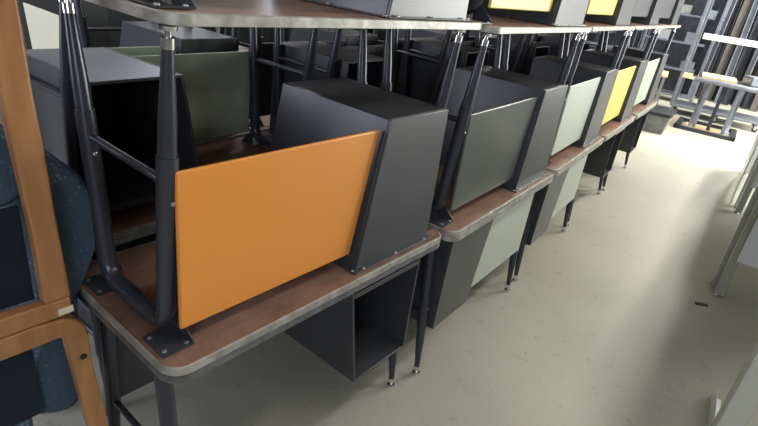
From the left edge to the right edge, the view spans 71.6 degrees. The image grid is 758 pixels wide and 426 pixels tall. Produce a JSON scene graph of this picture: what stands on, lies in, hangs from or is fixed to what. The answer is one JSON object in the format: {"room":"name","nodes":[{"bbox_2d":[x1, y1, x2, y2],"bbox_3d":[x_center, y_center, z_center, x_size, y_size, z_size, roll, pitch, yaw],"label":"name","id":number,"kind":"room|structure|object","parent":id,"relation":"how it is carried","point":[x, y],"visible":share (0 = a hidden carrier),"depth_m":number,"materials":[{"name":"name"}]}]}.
{"room":"furniture storage warehouse","nodes":[
{"label":"furniture storage warehouse","id":0,"kind":"room"},
{"bbox_2d":[0,89,757,425],"bbox_3d":[2.514,-0.715,6.425,11.400,0.200,18.400,26,30,33],"label":"floor","id":1,"kind":"structure","parent":0,"point":[601,323],"depth_m":2.77,"materials":[{"name":"concrete"}]},
{"bbox_2d":[0,149,108,425],"bbox_3d":[-1.147,0.381,1.381,0.544,1.116,0.696,26,30,33],"label":"wooden armchair","id":2,"kind":"object","parent":1,"relation":"on","point":[47,367],"visible":0.56,"depth_m":1.34,"materials":[{"name":"brown wood"}]},
{"bbox_2d":[0,0,73,338],"bbox_3d":[-1.124,-0.202,1.017,0.548,0.980,0.706,26,30,33],"label":"wooden armchair","id":3,"kind":"object","parent":2,"relation":"on","point":[23,167],"visible":1,"depth_m":1.16,"materials":[{"name":"brown wood"}]},
{"bbox_2d":[77,227,155,384],"bbox_3d":[-0.836,0.197,2.316,0.560,0.742,1.119,24,29,30],"label":"desk","id":4,"kind":"object","parent":1,"relation":"on","point":[86,316],"visible":0.04,"depth_m":1.82,"materials":[{"name":"grey metal"}]},
{"bbox_2d":[25,0,319,239],"bbox_3d":[-0.738,-0.468,2.004,0.560,0.742,1.119,24,29,30],"label":"desk","id":5,"kind":"object","parent":4,"relation":"on","point":[213,89],"visible":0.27,"depth_m":1.97,"materials":[{"name":"brown laminate"}]},
{"bbox_2d":[78,242,439,425],"bbox_3d":[-0.366,0.471,1.880,0.560,0.742,1.119,26,30,33],"label":"desk","id":6,"kind":"object","parent":1,"relation":"on","point":[358,329],"visible":0.3,"depth_m":1.85,"materials":[{"name":"brown laminate"}]},
{"bbox_2d":[61,0,465,376],"bbox_3d":[-0.268,-0.199,1.566,0.560,0.753,1.119,26,30,33],"label":"desk","id":7,"kind":"object","parent":6,"relation":"on","point":[342,194],"visible":0.94,"depth_m":1.37,"materials":[{"name":"brown laminate"}]},
{"bbox_2d":[85,0,481,29],"bbox_3d":[-0.170,-0.889,1.293,0.560,0.742,1.119,26,30,33],"label":"desk","id":8,"kind":"object","parent":7,"relation":"on","point":[336,14],"visible":1,"depth_m":1.22,"materials":[{"name":"brown laminate"}]},
{"bbox_2d":[409,178,552,374],"bbox_3d":[0.348,0.187,2.708,0.560,0.742,1.119,24,29,30],"label":"desk","id":9,"kind":"object","parent":1,"relation":"on","point":[446,275],"visible":0.3,"depth_m":2.32,"materials":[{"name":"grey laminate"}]},
{"bbox_2d":[381,29,582,236],"bbox_3d":[0.446,-0.478,2.396,0.560,0.742,1.119,24,29,30],"label":"desk","id":10,"kind":"object","parent":9,"relation":"on","point":[500,130],"visible":0.71,"depth_m":2.32,"materials":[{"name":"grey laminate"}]},
{"bbox_2d":[466,0,591,33],"bbox_3d":[0.543,-1.167,2.136,0.560,0.742,1.119,24,29,30],"label":"desk","id":11,"kind":"object","parent":10,"relation":"on","point":[496,16],"visible":0.73,"depth_m":2.20,"materials":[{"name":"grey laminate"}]},
{"bbox_2d":[512,141,602,281],"bbox_3d":[1.003,-0.125,3.579,0.560,0.742,1.119,23,29,28],"label":"desk","id":12,"kind":"object","parent":1,"relation":"on","point":[549,200],"visible":0.2,"depth_m":3.21,"materials":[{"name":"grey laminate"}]},
{"bbox_2d":[500,30,629,172],"bbox_3d":[1.101,-0.790,3.267,0.560,0.742,1.119,23,29,28],"label":"desk","id":13,"kind":"object","parent":12,"relation":"on","point":[590,86],"visible":0.48,"depth_m":3.27,"materials":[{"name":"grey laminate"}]},
{"bbox_2d":[583,0,635,30],"bbox_3d":[1.196,-1.480,3.006,0.560,0.742,1.119,23,29,28],"label":"desk","id":14,"kind":"object","parent":13,"relation":"on","point":[601,15],"visible":0.35,"depth_m":3.09,"materials":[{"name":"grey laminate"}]},
{"bbox_2d":[566,119,633,225],"bbox_3d":[1.648,-0.439,4.450,0.560,0.742,1.119,23,29,28],"label":"desk","id":15,"kind":"object","parent":1,"relation":"on","point":[599,162],"visible":0.19,"depth_m":4.50,"materials":[{"name":"black metal"}]},
{"bbox_2d":[562,29,657,138],"bbox_3d":[1.746,-1.104,4.138,0.560,0.742,1.119,23,29,28],"label":"desk","id":16,"kind":"object","parent":15,"relation":"on","point":[631,70],"visible":0.44,"depth_m":4.16,"materials":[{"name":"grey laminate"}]},
{"bbox_2d":[629,0,664,29],"bbox_3d":[1.841,-1.794,3.877,0.560,0.742,1.119,23,29,28],"label":"desk","id":17,"kind":"object","parent":16,"relation":"on","point":[646,14],"visible":0.32,"depth_m":3.95,"materials":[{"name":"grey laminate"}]},
{"bbox_2d":[559,29,643,49],"bbox_3d":[3.158,-2.640,7.405,1.000,2.600,0.440,23,29,29],"label":"shelving","id":18,"kind":"object","parent":1,"relation":"on","point":[609,47],"visible":0.03,"depth_m":7.32,"materials":[{"name":"grey metal"}]},
{"bbox_2d":[589,30,616,51],"bbox_3d":[4.398,-3.831,10.448,0.440,2.500,1.400,23,29,29],"label":"shelving","id":19,"kind":"object","parent":1,"relation":"on","point":[593,32],"visible":0.07,"depth_m":10.94,"materials":[{"name":"grey metal"}]},
{"bbox_2d":[601,103,656,190],"bbox_3d":[2.303,-0.755,5.328,0.560,0.742,1.119,23,29,28],"label":"desk","id":20,"kind":"object","parent":1,"relation":"on","point":[632,132],"visible":0.2,"depth_m":5.36,"materials":[{"name":"black metal"}]},
{"bbox_2d":[602,28,676,116],"bbox_3d":[2.401,-1.420,5.016,0.560,0.742,1.119,23,29,28],"label":"desk","id":21,"kind":"object","parent":20,"relation":"on","point":[656,63],"visible":0.46,"depth_m":5.03,"materials":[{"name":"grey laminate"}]},
{"bbox_2d":[658,0,684,27],"bbox_3d":[2.496,-2.109,4.755,0.560,0.742,1.119,23,29,28],"label":"desk","id":22,"kind":"object","parent":21,"relation":"on","point":[671,10],"visible":0.33,"depth_m":4.82,"materials":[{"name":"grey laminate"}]},
{"bbox_2d":[642,105,676,134],"bbox_3d":[4.013,-1.411,7.784,0.600,0.300,0.680,22,28,27],"label":"crate","id":23,"kind":"object","parent":1,"relation":"on","point":[658,118],"visible":0.5,"depth_m":7.50,"materials":[{"name":"grey plastic"}]},
{"bbox_2d":[654,70,668,104],"bbox_3d":[4.562,-2.143,9.088,0.610,0.660,0.700,20,27,23],"label":"tool cart","id":24,"kind":"object","parent":1,"relation":"on","point":[665,73],"visible":0.11,"depth_m":8.69,"materials":[{"name":"metal"}]},
{"bbox_2d":[591,0,757,108],"bbox_3d":[7.037,-4.026,10.861,4.800,3.200,0.080,26,30,33],"label":"screen","id":25,"kind":"object","parent":1,"relation":"on","point":[678,52],"visible":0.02,"depth_m":11.26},
{"bbox_2d":[639,0,731,101],"bbox_3d":[5.783,-3.487,10.031,1.200,2.600,0.440,23,29,29],"label":"shelving","id":26,"kind":"object","parent":1,"relation":"on","point":[690,98],"visible":0.32,"depth_m":10.02,"materials":[{"name":"metal"}]},
{"bbox_2d":[658,28,670,38],"bbox_3d":[5.543,-3.503,10.238,0.200,0.170,0.240,17,26,18],"label":"carton","id":27,"kind":"object","parent":26,"relation":"on","point":[664,33],"visible":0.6,"depth_m":10.13,"materials":[{"name":"cardboard"}]},
{"bbox_2d":[681,4,692,13],"bbox_3d":[5.756,-3.855,9.930,0.200,0.157,0.240,12,25,7],"label":"carton","id":28,"kind":"object","parent":26,"relation":"on","point":[686,9],"visible":0.5,"depth_m":9.82,"materials":[{"name":"white cardboard"}]},
{"bbox_2d":[679,60,694,70],"bbox_3d":[5.931,-2.842,10.119,0.200,0.145,0.240,26,30,33],"label":"carton","id":29,"kind":"object","parent":26,"relation":"on","point":[683,61],"visible":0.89,"depth_m":10.05,"materials":[{"name":"cardboard"}]},
{"bbox_2d":[684,32,694,42],"bbox_3d":[5.921,-3.324,9.964,0.200,0.179,0.240,20,27,23],"label":"carton","id":30,"kind":"object","parent":26,"relation":"on","point":[689,37],"visible":0.56,"depth_m":9.88,"materials":[{"name":"cardboard"}]},
{"bbox_2d":[701,9,717,17],"bbox_3d":[6.095,-3.676,9.692,0.200,0.124,0.240,14,26,13],"label":"carton","id":31,"kind":"object","parent":26,"relation":"on","point":[713,13],"visible":0.44,"depth_m":9.58,"materials":[{"name":"cardboard"}]},
{"bbox_2d":[687,59,704,94],"bbox_3d":[6.919,-3.875,10.720,0.110,2.999,0.250,23,28,28],"label":"channel","id":32,"kind":"object","parent":1,"relation":"on","point":[693,81],"visible":0.02,"depth_m":11.21,"materials":[{"name":"metal"}]},
{"bbox_2d":[695,302,707,306],"bbox_3d":[2.016,0.571,3.285,0.080,0.006,0.026,11,25,6],"label":"scrap","id":33,"kind":"object","parent":1,"relation":"on","point":[696,303],"visible":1,"depth_m":3.28,"materials":[{"name":"black rubber"}]},
{"bbox_2d":[670,0,757,131],"bbox_3d":[5.963,-2.632,8.623,1.480,2.300,0.780,23,28,28],"label":"rack","id":34,"kind":"object","parent":1,"relation":"on","point":[675,102],"visible":0.78,"depth_m":8.87,"materials":[{"name":"metal"}]},
{"bbox_2d":[683,72,698,79],"bbox_3d":[5.875,-2.194,8.884,1.370,0.030,0.700,23,28,28],"label":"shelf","id":35,"kind":"object","parent":34,"relation":"attached to","point":[685,75],"depth_m":8.97,"materials":[{"name":"beige wood"}]},
{"bbox_2d":[693,0,727,76],"bbox_3d":[5.564,-3.135,8.674,0.074,1.750,0.054,22,28,26],"label":"channel","id":36,"kind":"object","parent":34,"relation":"on","point":[724,2],"visible":0.98,"depth_m":8.79,"materials":[{"name":"grey metal"}]},
{"bbox_2d":[702,0,737,72],"bbox_3d":[5.597,-3.054,8.512,0.070,1.750,0.054,28,31,33],"label":"channel","id":37,"kind":"object","parent":34,"relation":"on","point":[733,2],"visible":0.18,"depth_m":8.58,"materials":[{"name":"metal"}]},
{"bbox_2d":[710,0,742,73],"bbox_3d":[5.767,-3.078,8.617,0.057,1.750,0.054,24,29,31],"label":"channel","id":38,"kind":"object","parent":34,"relation":"on","point":[739,2],"visible":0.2,"depth_m":8.68,"materials":[{"name":"grey metal"}]},
{"bbox_2d":[718,0,753,74],"bbox_3d":[5.792,-2.985,8.425,0.056,1.750,0.054,20,27,21],"label":"channel","id":39,"kind":"object","parent":34,"relation":"on","point":[750,2],"visible":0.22,"depth_m":8.48,"materials":[{"name":"grey metal"}]},
{"bbox_2d":[726,0,757,76],"bbox_3d":[5.856,-2.945,8.361,0.084,1.750,0.054,24,29,33],"label":"channel","id":40,"kind":"object","parent":34,"relation":"on","point":[751,16],"visible":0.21,"depth_m":8.42,"materials":[{"name":"metal"}]},
{"bbox_2d":[735,21,757,80],"bbox_3d":[6.144,-2.988,8.542,0.073,1.750,0.054,24,29,30],"label":"channel","id":41,"kind":"object","parent":34,"relation":"on","point":[755,32],"visible":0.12,"depth_m":8.73,"materials":[{"name":"grey metal"}]},
{"bbox_2d":[745,48,757,74],"bbox_3d":[6.235,-2.927,8.441,0.066,1.750,0.054,27,31,33],"label":"channel","id":42,"kind":"object","parent":34,"relation":"on","point":[755,56],"visible":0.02,"depth_m":8.67,"materials":[{"name":"metal"}]},
{"bbox_2d":[708,390,720,425],"bbox_3d":[1.532,0.897,2.385,0.042,0.050,0.270,22,28,27],"label":"folded card","id":43,"kind":"object","parent":1,"relation":"on","point":[715,403],"visible":0.85,"depth_m":2.41,"materials":[{"name":"white paper"}]},
{"bbox_2d":[673,73,757,141],"bbox_3d":[5.211,-1.640,8.065,0.940,0.790,0.840,23,28,28],"label":"table","id":44,"kind":"object","parent":1,"relation":"on","point":[692,125],"visible":0.99,"depth_m":7.88,"materials":[{"name":"metal"}]},
{"bbox_2d":[702,72,736,83],"bbox_3d":[5.149,-2.049,7.958,0.460,0.035,0.600,21,28,25],"label":"board","id":45,"kind":"object","parent":44,"relation":"on","point":[712,76],"visible":0.91,"depth_m":7.80,"materials":[{"name":"beige wood"}]},
{"bbox_2d":[742,75,757,86],"bbox_3d":[5.537,-1.939,7.746,0.200,0.120,0.320,12,25,7],"label":"box","id":46,"kind":"object","parent":44,"relation":"on","point":[749,80],"visible":1,"depth_m":7.68,"materials":[{"name":"white cardboard"}]},
{"bbox_2d":[696,1,737,98],"bbox_3d":[7.015,-3.800,10.591,0.072,2.999,0.250,23,28,28],"label":"channel","id":47,"kind":"object","parent":1,"relation":"on","point":[720,43],"visible":0.47,"depth_m":10.83,"materials":[{"name":"grey metal"}]},
{"bbox_2d":[714,46,736,101],"bbox_3d":[7.304,-3.688,10.443,0.079,2.999,0.250,23,28,28],"label":"channel","id":48,"kind":"object","parent":1,"relation":"on","point":[721,87],"visible":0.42,"depth_m":10.91,"materials":[{"name":"metal"}]},
{"bbox_2d":[706,0,748,99],"bbox_3d":[7.208,-3.763,10.572,0.099,2.999,0.250,23,28,28],"label":"channel","id":49,"kind":"object","parent":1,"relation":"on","point":[745,3],"visible":0.53,"depth_m":10.73,"materials":[{"name":"grey metal"}]},
{"bbox_2d":[710,162,757,285],"bbox_3d":[3.134,-0.103,3.868,0.725,1.020,1.940,24,29,30],"label":"work table","id":50,"kind":"object","parent":1,"relation":"on","point":[752,183],"visible":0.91,"depth_m":3.45,"materials":[{"name":"grey metal"}]},
{"bbox_2d":[711,200,757,425],"bbox_3d":[1.856,0.494,2.194,0.725,1.020,2.410,24,29,30],"label":"work table","id":51,"kind":"object","parent":1,"relation":"on","point":[741,401],"visible":1,"depth_m":1.39,"materials":[{"name":"grey metal"}]},
{"bbox_2d":[722,17,757,104],"bbox_3d":[7.401,-3.614,10.315,0.115,2.999,0.250,23,28,28],"label":"channel","id":52,"kind":"object","parent":1,"relation":"on","point":[730,91],"visible":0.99,"depth_m":10.74,"materials":[{"name":"metal"}]},
{"bbox_2d":[729,134,757,207],"bbox_3d":[4.216,-0.610,5.287,0.748,1.020,1.640,24,29,30],"label":"work table","id":53,"kind":"object","parent":1,"relation":"on","point":[751,160],"visible":0.78,"depth_m":5.04,"materials":[{"name":"grey metal"}]},
{"bbox_2d":[742,92,752,108],"bbox_3d":[7.690,-3.502,10.166,0.077,2.999,0.250,23,28,28],"label":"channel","id":54,"kind":"object","parent":1,"relation":"on","point":[749,94],"visible":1,"depth_m":10.65,"materials":[{"name":"grey metal"}]},
{"bbox_2d":[749,93,757,111],"bbox_3d":[7.787,-3.427,10.038,0.129,2.999,0.250,23,28,28],"label":"channel","id":55,"kind":"object","parent":1,"relation":"on","point":[754,107],"visible":1,"depth_m":10.54,"materials":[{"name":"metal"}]},
{"bbox_3d":[-0.586,-0.330,3.517,0.560,0.742,1.119,24,29,30],"label":"desk","id":56,"kind":"object","parent":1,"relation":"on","visible":0},
{"bbox_2d":[209,27,378,131],"bbox_3d":[-0.488,-0.995,3.205,0.560,0.742,1.119,24,29,30],"label":"desk","id":57,"kind":"object","parent":56,"relation":"on","point":[350,37],"visible":0.17,"depth_m":2.88,"materials":[{"name":"black metal"}]},
{"bbox_3d":[-0.157,-0.111,3.185,0.560,0.742,1.119,24,29,30],"label":"desk","id":58,"kind":"object","parent":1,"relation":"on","visible":0},
{"bbox_2d":[261,28,452,138],"bbox_3d":[-0.059,-0.776,2.873,0.560,0.742,1.119,24,29,30],"label":"desk","id":59,"kind":"object","parent":58,"relation":"on","point":[333,60],"visible":0.3,"depth_m":2.59,"materials":[{"name":"black metal"}]},
{"bbox_3d":[0.522,-0.419,4.054,0.560,0.742,1.119,24,29,30],"label":"desk","id":60,"kind":"object","parent":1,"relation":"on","visible":0},
{"bbox_2d":[396,29,525,104],"bbox_3d":[0.620,-1.084,3.742,0.560,0.742,1.119,24,29,30],"label":"desk","id":61,"kind":"object","parent":60,"relation":"on","point":[415,77],"visible":0.21,"depth_m":3.45,"materials":[{"name":"black metal"}]},
{"bbox_3d":[1.201,-0.727,4.923,0.560,0.742,1.119,24,29,30],"label":"desk","id":62,"kind":"object","parent":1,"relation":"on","visible":0},
{"bbox_2d":[479,33,573,74],"bbox_3d":[1.299,-1.392,4.611,0.560,0.742,1.119,24,29,30],"label":"desk","id":63,"kind":"object","parent":62,"relation":"on","point":[530,49],"visible":0.12,"depth_m":4.19,"materials":[{"name":"black metal"}]},
{"bbox_3d":[1.880,-1.035,5.792,0.560,0.742,1.119,24,29,30],"label":"desk","id":64,"kind":"object","parent":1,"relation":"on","visible":0},
{"bbox_2d":[533,31,605,55],"bbox_3d":[1.978,-1.700,5.480,0.560,0.742,1.119,24,29,30],"label":"desk","id":65,"kind":"object","parent":64,"relation":"on","point":[552,40],"visible":0.1,"depth_m":5.13,"materials":[{"name":"black metal"}]},
{"bbox_3d":[-1.265,-0.022,2.648,0.560,0.742,1.119,24,29,30],"label":"desk","id":66,"kind":"object","parent":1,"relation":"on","visible":0},
{"bbox_2d":[109,21,248,144],"bbox_3d":[-1.167,-0.687,2.336,0.560,0.742,1.119,24,29,30],"label":"desk","id":67,"kind":"object","parent":66,"relation":"on","point":[138,38],"visible":0.2,"depth_m":2.46,"materials":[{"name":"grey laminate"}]},
{"bbox_3d":[0.093,-0.638,4.386,0.560,0.742,1.119,24,29,30],"label":"desk","id":68,"kind":"object","parent":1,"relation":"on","visible":0},
{"bbox_2d":[378,29,457,92],"bbox_3d":[0.191,-1.303,4.074,0.560,0.742,1.119,24,29,30],"label":"desk","id":69,"kind":"object","parent":68,"relation":"on","point":[416,33],"visible":0.04,"depth_m":4.10,"materials":[{"name":"black metal"}]},
{"bbox_3d":[0.772,-0.946,5.255,0.560,0.742,1.119,24,29,30],"label":"desk","id":70,"kind":"object","parent":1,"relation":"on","visible":0},
{"bbox_2d":[463,30,516,44],"bbox_3d":[0.870,-1.611,4.943,0.560,0.742,1.119,24,29,30],"label":"desk","id":71,"kind":"object","parent":70,"relation":"on","point":[469,35],"visible":0.04,"depth_m":4.62,"materials":[{"name":"black metal"}]},
{"bbox_3d":[-1.797,-0.398,3.284,1.119,0.742,0.560,26,30,33],"label":"desk","id":72,"kind":"object","parent":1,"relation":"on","visible":0},
{"bbox_2d":[17,0,121,48],"bbox_3d":[-1.700,-1.064,2.972,1.119,0.742,0.560,26,30,33],"label":"desk","id":73,"kind":"object","parent":72,"relation":"on","point":[39,18],"visible":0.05,"depth_m":2.86,"materials":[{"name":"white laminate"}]},
{"bbox_3d":[-0.423,-0.885,4.750,0.560,0.742,1.119,24,29,30],"label":"desk","id":74,"kind":"object","parent":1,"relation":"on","visible":0},
{"bbox_2d":[282,28,385,44],"bbox_3d":[-0.326,-1.550,4.438,0.560,0.742,1.119,24,29,30],"label":"desk","id":75,"kind":"object","parent":74,"relation":"on","point":[381,33],"visible":0.02,"depth_m":4.42,"materials":[{"name":"black metal"}]},
{"bbox_3d":[-1.992,-1.010,4.527,0.560,0.742,1.119,24,29,30],"label":"desk","id":76,"kind":"object","parent":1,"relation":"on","visible":0},
{"bbox_2d":[106,8,208,47],"bbox_3d":[-1.895,-1.675,4.215,0.560,0.742,1.119,24,29,30],"label":"desk","id":77,"kind":"object","parent":76,"relation":"on","point":[115,18],"visible":0.02,"depth_m":3.91,"materials":[{"name":"brown laminate"}]},
{"bbox_3d":[-1.313,-1.318,5.396,0.560,0.742,1.119,24,29,30],"label":"desk","id":78,"kind":"object","parent":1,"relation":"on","visible":0},
{"bbox_2d":[220,27,291,50],"bbox_3d":[-1.216,-1.984,5.084,0.560,0.742,1.119,24,29,30],"label":"desk","id":79,"kind":"object","parent":78,"relation":"on","point":[268,33],"visible":0.08,"depth_m":4.93,"materials":[{"name":"black metal"}]},
{"bbox_2d":[518,32,592,46],"bbox_3d":[8.606,-4.710,12.217,11.000,3.700,0.200,26,30,33],"label":"wall","id":80,"kind":"structure","parent":0,"point":[590,34],"depth_m":14.90,"materials":[{"name":"paint"}]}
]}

